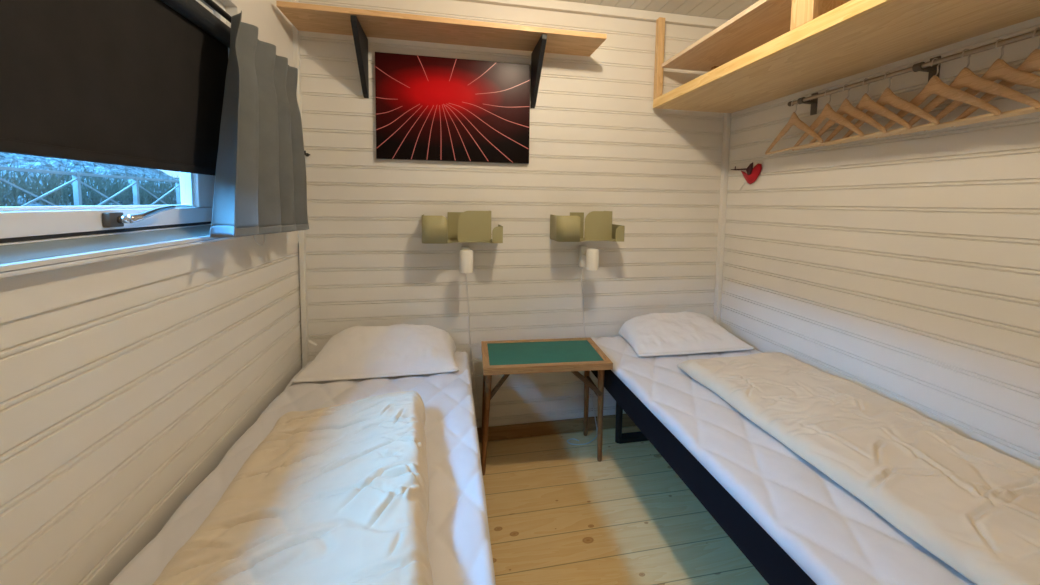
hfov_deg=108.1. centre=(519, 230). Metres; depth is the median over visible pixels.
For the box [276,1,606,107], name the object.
wall shelf
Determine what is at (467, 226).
shelf
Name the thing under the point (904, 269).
wall
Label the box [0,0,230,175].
roller blind
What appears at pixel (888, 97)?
clothes hanger
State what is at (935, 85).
clothes hanger
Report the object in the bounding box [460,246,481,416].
reading lamp
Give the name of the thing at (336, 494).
duvet
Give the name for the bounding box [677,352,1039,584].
duvet
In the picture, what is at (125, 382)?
wall
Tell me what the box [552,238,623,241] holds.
shelf
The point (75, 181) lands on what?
lattice fence
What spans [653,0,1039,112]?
storage shelf
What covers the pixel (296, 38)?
trim
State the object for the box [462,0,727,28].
trim
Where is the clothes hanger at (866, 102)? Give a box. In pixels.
[824,78,911,145]
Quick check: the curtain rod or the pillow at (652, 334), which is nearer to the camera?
the curtain rod
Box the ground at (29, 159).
[0,152,179,210]
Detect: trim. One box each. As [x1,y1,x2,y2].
[292,0,308,368]
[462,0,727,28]
[713,113,730,324]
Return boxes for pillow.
[292,324,458,382]
[618,311,754,356]
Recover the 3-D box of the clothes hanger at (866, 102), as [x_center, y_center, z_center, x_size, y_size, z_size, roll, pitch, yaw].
[1.227,-0.433,1.343,0.031,0.211,0.356,1,4,2]
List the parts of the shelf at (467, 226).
plate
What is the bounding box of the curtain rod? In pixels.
[203,0,288,65]
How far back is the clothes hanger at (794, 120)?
1.61 m
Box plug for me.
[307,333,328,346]
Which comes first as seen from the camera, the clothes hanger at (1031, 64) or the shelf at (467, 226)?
the clothes hanger at (1031, 64)
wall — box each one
[0,0,301,584]
[299,0,723,427]
[720,16,1039,469]
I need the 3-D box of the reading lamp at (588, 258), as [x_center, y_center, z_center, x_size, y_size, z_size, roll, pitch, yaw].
[0.345,0.597,1.952,0.140,1.023,0.180,3,5,30]
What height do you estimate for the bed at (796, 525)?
0.539 m
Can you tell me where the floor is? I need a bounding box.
[479,426,768,584]
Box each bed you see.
[109,352,495,584]
[591,336,975,584]
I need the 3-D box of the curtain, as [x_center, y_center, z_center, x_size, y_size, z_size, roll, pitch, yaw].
[-0.848,-0.309,1.245,0.103,0.656,0.587,0,4,-11]
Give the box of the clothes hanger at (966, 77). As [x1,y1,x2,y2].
[899,49,1039,134]
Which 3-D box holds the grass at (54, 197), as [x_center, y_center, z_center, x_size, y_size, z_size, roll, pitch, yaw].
[-6.311,-0.585,3.641,1.080,0.842,10.612,0,4,-11]
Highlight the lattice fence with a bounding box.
[0,166,180,208]
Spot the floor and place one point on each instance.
(557, 514)
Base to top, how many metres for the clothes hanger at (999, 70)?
0.211 m
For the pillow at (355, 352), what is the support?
on the bed at (457, 528)
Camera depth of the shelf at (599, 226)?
1.87 m
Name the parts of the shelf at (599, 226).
plate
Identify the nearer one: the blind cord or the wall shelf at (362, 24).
the blind cord
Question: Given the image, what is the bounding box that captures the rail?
[788,29,1039,114]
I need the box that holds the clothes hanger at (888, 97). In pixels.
[840,72,939,143]
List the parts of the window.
sill, handle plate, handle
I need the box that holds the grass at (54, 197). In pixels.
[0,153,179,206]
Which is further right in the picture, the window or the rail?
the rail
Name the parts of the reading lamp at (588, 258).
wall plate, lamp shade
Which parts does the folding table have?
leg, rail, leg, rail, rail, leg, rail, leg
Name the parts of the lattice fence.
post, rail, post, post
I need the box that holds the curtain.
[210,11,308,237]
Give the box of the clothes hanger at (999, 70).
[925,39,1039,130]
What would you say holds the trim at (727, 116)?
attached to the wall at (598, 141)
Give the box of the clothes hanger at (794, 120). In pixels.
[765,100,822,154]
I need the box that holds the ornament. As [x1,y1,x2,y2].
[731,162,761,190]
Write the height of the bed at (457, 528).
0.508 m
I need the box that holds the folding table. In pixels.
[481,338,612,474]
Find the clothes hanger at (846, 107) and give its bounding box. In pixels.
[807,84,886,148]
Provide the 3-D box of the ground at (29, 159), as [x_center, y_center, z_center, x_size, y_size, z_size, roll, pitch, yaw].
[-7.979,-0.982,3.880,6.900,2.559,14.900,0,4,-11]
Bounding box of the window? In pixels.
[0,0,244,277]
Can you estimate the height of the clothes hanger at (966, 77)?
0.211 m
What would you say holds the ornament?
hanging from the wall at (904, 269)
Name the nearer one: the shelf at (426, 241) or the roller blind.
the roller blind
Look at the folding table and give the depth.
1.70 m
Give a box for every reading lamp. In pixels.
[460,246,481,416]
[567,246,598,444]
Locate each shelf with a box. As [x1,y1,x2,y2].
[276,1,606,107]
[422,211,502,243]
[550,211,624,241]
[552,238,623,241]
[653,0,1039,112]
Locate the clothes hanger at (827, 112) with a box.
[792,90,863,150]
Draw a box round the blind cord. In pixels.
[253,234,264,245]
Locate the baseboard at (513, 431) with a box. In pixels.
[477,414,635,441]
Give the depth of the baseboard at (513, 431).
2.02 m
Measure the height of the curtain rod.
0.040 m
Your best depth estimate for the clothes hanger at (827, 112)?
1.46 m
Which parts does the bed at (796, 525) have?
leg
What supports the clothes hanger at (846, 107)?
hanging from the rail
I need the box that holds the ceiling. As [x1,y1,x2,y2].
[559,0,758,19]
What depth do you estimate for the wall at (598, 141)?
1.93 m
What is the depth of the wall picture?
1.80 m
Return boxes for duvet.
[152,390,432,584]
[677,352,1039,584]
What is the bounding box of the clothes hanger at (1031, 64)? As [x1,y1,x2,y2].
[952,27,1039,126]
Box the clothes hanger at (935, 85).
[875,58,1001,137]
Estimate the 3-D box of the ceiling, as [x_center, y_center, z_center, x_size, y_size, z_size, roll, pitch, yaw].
[0.344,-1.095,0.707,2.500,0.100,2.550,0,4,-11]
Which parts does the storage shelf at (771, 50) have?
post, shelf, post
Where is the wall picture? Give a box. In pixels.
[375,52,529,163]
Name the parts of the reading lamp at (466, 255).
lamp shade, lamp cord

